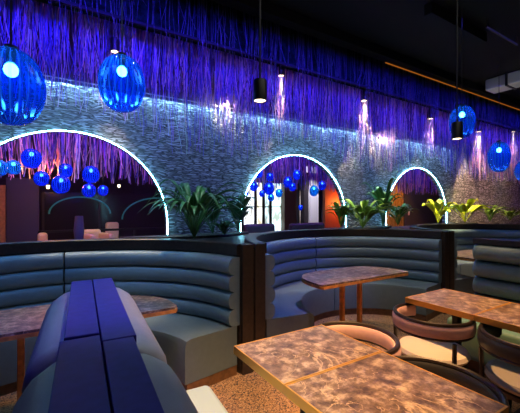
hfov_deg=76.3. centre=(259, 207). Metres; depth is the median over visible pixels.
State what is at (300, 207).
globe pendant
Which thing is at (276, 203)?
window
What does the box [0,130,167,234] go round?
light strip
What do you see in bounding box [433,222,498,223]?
planter box
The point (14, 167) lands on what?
globe pendant
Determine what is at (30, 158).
globe pendant
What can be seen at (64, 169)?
globe pendant
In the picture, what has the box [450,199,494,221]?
leafy plant
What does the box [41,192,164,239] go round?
wall
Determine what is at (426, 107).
pendant light
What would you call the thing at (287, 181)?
globe pendant
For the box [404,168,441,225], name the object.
wall panel
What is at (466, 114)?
globe pendant
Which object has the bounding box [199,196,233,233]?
leafy plant
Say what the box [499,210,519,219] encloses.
leafy plant
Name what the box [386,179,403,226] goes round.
screen
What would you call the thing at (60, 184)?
globe pendant
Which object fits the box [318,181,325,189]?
globe pendant
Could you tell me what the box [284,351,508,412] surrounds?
dining table
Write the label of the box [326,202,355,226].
leafy plant
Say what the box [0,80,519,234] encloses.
wall
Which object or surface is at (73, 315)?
bench
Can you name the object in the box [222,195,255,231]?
leafy plant
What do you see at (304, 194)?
pillar
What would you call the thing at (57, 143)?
curtain
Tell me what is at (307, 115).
curtain
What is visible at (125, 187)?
wall
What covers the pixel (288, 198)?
pillar
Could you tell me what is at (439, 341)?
barrel chair
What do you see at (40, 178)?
globe pendant
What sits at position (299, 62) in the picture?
curtain
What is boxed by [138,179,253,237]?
leafy plant
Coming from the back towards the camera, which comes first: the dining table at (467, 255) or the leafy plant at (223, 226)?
the dining table at (467, 255)
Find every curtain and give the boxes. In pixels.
[0,0,519,182]
[0,132,154,185]
[71,0,160,66]
[160,0,346,115]
[251,156,334,191]
[352,51,519,150]
[391,168,438,194]
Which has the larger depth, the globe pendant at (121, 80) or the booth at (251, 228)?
the booth at (251, 228)
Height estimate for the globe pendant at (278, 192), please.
1.692 m
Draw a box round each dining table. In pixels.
[234,324,380,412]
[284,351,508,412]
[405,288,510,345]
[474,302,519,412]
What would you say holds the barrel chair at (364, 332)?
on the floor
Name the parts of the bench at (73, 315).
backrest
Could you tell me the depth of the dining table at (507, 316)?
2.29 m
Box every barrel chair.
[316,321,400,355]
[392,303,476,368]
[395,355,510,412]
[477,323,519,408]
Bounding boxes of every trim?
[49,0,519,130]
[210,0,519,108]
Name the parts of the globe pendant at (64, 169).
glass globe, cord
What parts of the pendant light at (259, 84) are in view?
stem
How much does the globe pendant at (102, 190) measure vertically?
1.730 m
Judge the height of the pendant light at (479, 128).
0.889 m
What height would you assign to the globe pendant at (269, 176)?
1.390 m
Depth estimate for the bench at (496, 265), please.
3.19 m
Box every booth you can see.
[0,238,246,396]
[243,223,274,232]
[245,228,441,337]
[289,222,324,229]
[410,224,519,293]
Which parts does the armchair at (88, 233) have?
arm, backrest, arm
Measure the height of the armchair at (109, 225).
1.205 m
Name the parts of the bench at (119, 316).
backrest, seat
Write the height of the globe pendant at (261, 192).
1.693 m
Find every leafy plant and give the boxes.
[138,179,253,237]
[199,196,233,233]
[208,220,241,234]
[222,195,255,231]
[325,199,401,227]
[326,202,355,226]
[362,178,403,225]
[386,204,417,224]
[422,199,457,222]
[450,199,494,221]
[480,204,512,220]
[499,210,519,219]
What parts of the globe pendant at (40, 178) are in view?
glass globe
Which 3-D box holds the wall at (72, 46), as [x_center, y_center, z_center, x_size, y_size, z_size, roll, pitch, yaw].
[2.208,-1.940,6.900,21.000,1.620,0.070,0,0,-32]
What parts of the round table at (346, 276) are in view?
leg, leg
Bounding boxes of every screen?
[6,177,38,241]
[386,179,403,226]
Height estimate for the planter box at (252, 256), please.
1.168 m
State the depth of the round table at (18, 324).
2.22 m
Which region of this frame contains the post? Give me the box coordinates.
[0,185,5,242]
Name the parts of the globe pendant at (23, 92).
cord, glass globe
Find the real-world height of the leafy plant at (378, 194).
0.863 m
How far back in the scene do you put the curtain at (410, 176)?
9.22 m
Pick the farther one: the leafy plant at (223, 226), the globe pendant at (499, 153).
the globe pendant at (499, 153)
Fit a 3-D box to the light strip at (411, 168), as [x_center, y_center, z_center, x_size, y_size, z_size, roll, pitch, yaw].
[3.490,-0.257,7.279,2.211,1.255,0.011,0,0,-32]
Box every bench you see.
[12,335,110,412]
[22,280,98,392]
[93,278,227,412]
[103,337,197,412]
[447,238,519,375]
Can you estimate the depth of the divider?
6.38 m
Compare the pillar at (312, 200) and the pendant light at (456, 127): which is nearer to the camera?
the pendant light at (456, 127)
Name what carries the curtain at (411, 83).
hanging from the ceiling
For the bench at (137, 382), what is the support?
on the floor
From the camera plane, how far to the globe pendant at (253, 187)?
5.87 m
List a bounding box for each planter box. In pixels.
[119,231,264,374]
[321,225,453,313]
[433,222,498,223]
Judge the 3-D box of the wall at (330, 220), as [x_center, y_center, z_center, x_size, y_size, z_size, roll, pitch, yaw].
[2.658,-0.195,10.389,1.744,3.390,0.100,0,0,-32]
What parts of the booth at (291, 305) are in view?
backrest, seat, rail, backrest, seat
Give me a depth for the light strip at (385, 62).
6.87 m
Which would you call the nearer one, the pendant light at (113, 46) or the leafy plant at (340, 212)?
the pendant light at (113, 46)
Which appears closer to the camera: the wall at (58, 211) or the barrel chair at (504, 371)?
the barrel chair at (504, 371)
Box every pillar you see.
[279,157,295,229]
[300,171,307,222]
[308,162,317,222]
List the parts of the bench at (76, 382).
backrest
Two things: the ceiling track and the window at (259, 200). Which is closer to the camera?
the ceiling track
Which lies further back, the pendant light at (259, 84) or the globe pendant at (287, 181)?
the globe pendant at (287, 181)
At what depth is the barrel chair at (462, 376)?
1.65 m
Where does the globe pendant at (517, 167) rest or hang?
hanging from the ceiling
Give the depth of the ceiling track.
5.00 m
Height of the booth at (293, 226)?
1.172 m
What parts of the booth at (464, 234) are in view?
backrest, seat, rail, seat, backrest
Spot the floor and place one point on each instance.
(239, 393)
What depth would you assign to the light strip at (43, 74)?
4.50 m
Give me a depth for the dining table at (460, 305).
2.65 m
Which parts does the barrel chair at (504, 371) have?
leg, band rail, band rail, seat, seat frame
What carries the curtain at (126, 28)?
hanging from the ceiling
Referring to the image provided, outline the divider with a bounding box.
[38,227,164,235]
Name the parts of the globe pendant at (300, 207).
cord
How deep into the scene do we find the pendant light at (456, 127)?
3.52 m
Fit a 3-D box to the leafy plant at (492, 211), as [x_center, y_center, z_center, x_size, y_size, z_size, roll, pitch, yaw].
[5.957,0.120,8.304,0.824,0.435,0.687,0,0,-32]
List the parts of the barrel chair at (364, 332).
band rail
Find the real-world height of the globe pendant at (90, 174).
1.561 m
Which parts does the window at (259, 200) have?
pane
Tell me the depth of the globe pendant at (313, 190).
6.59 m
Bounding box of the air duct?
[485,70,519,93]
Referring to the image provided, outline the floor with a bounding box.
[0,314,519,412]
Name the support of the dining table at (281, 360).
on the floor
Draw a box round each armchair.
[37,232,47,240]
[84,229,113,238]
[105,222,118,237]
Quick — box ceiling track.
[485,18,517,45]
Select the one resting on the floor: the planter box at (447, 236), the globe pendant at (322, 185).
the planter box at (447, 236)
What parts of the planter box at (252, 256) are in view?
planter, panel, panel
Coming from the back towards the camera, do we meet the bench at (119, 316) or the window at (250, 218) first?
the window at (250, 218)
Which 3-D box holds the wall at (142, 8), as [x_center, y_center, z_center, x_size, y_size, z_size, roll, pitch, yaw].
[2.576,-2.424,6.304,21.000,0.648,0.070,0,0,-32]
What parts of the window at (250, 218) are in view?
pane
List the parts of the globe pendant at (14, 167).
glass globe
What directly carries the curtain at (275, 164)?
hanging from the wall at (212, 170)
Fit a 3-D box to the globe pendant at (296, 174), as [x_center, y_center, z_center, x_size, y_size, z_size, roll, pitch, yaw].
[0.719,-1.224,6.434,0.163,1.353,0.163,0,0,-32]
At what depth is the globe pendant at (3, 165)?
4.01 m
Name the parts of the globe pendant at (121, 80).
glass globe, cord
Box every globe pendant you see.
[0,0,46,125]
[0,160,7,175]
[7,140,21,174]
[20,135,41,167]
[33,134,49,185]
[51,175,70,193]
[58,133,72,176]
[82,166,99,182]
[82,184,95,196]
[97,0,144,112]
[97,185,107,195]
[250,180,257,190]
[256,169,262,177]
[259,190,264,196]
[264,182,273,194]
[266,172,273,181]
[268,194,273,200]
[275,189,282,196]
[283,177,292,186]
[289,156,295,190]
[293,170,299,179]
[298,157,302,209]
[309,185,318,195]
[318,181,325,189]
[448,104,475,137]
[487,140,510,171]
[514,162,519,180]
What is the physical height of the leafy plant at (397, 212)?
0.425 m
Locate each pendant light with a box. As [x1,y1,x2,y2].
[110,23,118,53]
[253,0,266,102]
[278,67,283,76]
[360,89,367,101]
[426,107,433,119]
[451,0,462,139]
[475,121,481,132]
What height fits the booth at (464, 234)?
1.172 m
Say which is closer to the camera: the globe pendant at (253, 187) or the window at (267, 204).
the globe pendant at (253, 187)
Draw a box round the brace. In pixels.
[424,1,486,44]
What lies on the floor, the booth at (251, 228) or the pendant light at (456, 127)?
the booth at (251, 228)
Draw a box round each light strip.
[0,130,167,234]
[43,74,449,146]
[240,155,344,231]
[385,62,519,109]
[391,168,446,222]
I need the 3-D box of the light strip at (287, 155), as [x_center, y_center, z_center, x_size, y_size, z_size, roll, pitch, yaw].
[0.647,-0.257,5.526,2.211,1.255,0.011,0,0,-32]
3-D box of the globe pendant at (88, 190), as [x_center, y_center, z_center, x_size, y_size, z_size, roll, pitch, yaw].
[-2.453,-1.025,4.749,0.186,1.750,0.186,0,0,-32]
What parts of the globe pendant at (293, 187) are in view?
glass globe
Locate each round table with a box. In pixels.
[0,295,177,400]
[302,266,407,322]
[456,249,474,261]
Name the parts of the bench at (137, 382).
backrest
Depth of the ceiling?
5.07 m
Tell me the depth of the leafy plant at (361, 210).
5.47 m
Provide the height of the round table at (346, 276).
0.752 m
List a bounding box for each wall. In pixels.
[0,0,518,158]
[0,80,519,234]
[0,132,322,231]
[34,0,519,131]
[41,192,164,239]
[323,174,340,227]
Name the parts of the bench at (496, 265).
seat, backrest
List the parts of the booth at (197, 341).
seat, backrest, rail, backrest, seat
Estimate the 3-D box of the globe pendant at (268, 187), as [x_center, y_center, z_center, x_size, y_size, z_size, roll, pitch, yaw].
[0.162,-1.069,5.973,0.191,1.663,0.191,0,0,-32]
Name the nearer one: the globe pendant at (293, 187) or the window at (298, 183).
the globe pendant at (293, 187)
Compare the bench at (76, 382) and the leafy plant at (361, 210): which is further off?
the leafy plant at (361, 210)
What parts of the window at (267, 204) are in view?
pane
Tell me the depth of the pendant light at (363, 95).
5.93 m
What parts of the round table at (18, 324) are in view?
leg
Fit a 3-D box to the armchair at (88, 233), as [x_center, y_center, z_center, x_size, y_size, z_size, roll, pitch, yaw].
[-2.854,0.942,5.782,0.396,1.117,0.640,0,0,-43]
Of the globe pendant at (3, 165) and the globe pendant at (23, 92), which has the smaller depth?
the globe pendant at (23, 92)
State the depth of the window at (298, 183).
11.26 m
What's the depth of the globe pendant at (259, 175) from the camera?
6.11 m
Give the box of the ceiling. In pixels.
[264,0,519,99]
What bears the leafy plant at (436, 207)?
in the planter box at (457, 222)
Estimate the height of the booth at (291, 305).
1.172 m
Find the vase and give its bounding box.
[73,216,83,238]
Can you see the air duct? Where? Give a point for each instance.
(508, 81)
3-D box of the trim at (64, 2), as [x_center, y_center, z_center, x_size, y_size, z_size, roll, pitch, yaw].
[2.626,-2.098,6.223,21.000,0.035,0.030,0,0,-32]
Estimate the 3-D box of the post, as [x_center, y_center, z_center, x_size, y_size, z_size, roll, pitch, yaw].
[-4.356,0.557,5.597,0.080,1.886,0.100,0,0,-32]
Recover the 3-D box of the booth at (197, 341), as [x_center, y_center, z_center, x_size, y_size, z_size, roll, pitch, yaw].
[-1.787,0.914,2.747,3.189,1.172,1.448,0,0,-32]
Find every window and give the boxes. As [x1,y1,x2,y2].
[242,182,255,231]
[256,181,263,223]
[264,181,270,223]
[271,182,280,230]
[298,183,299,222]
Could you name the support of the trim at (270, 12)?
attached to the wall at (142, 8)
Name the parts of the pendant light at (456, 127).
stem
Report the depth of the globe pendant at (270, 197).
6.19 m
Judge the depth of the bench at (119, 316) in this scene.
1.14 m
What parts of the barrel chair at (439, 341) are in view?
leg, band rail, band rail, seat, leg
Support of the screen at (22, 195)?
on the floor
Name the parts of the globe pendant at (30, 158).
glass globe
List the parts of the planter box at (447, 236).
planter, panel, panel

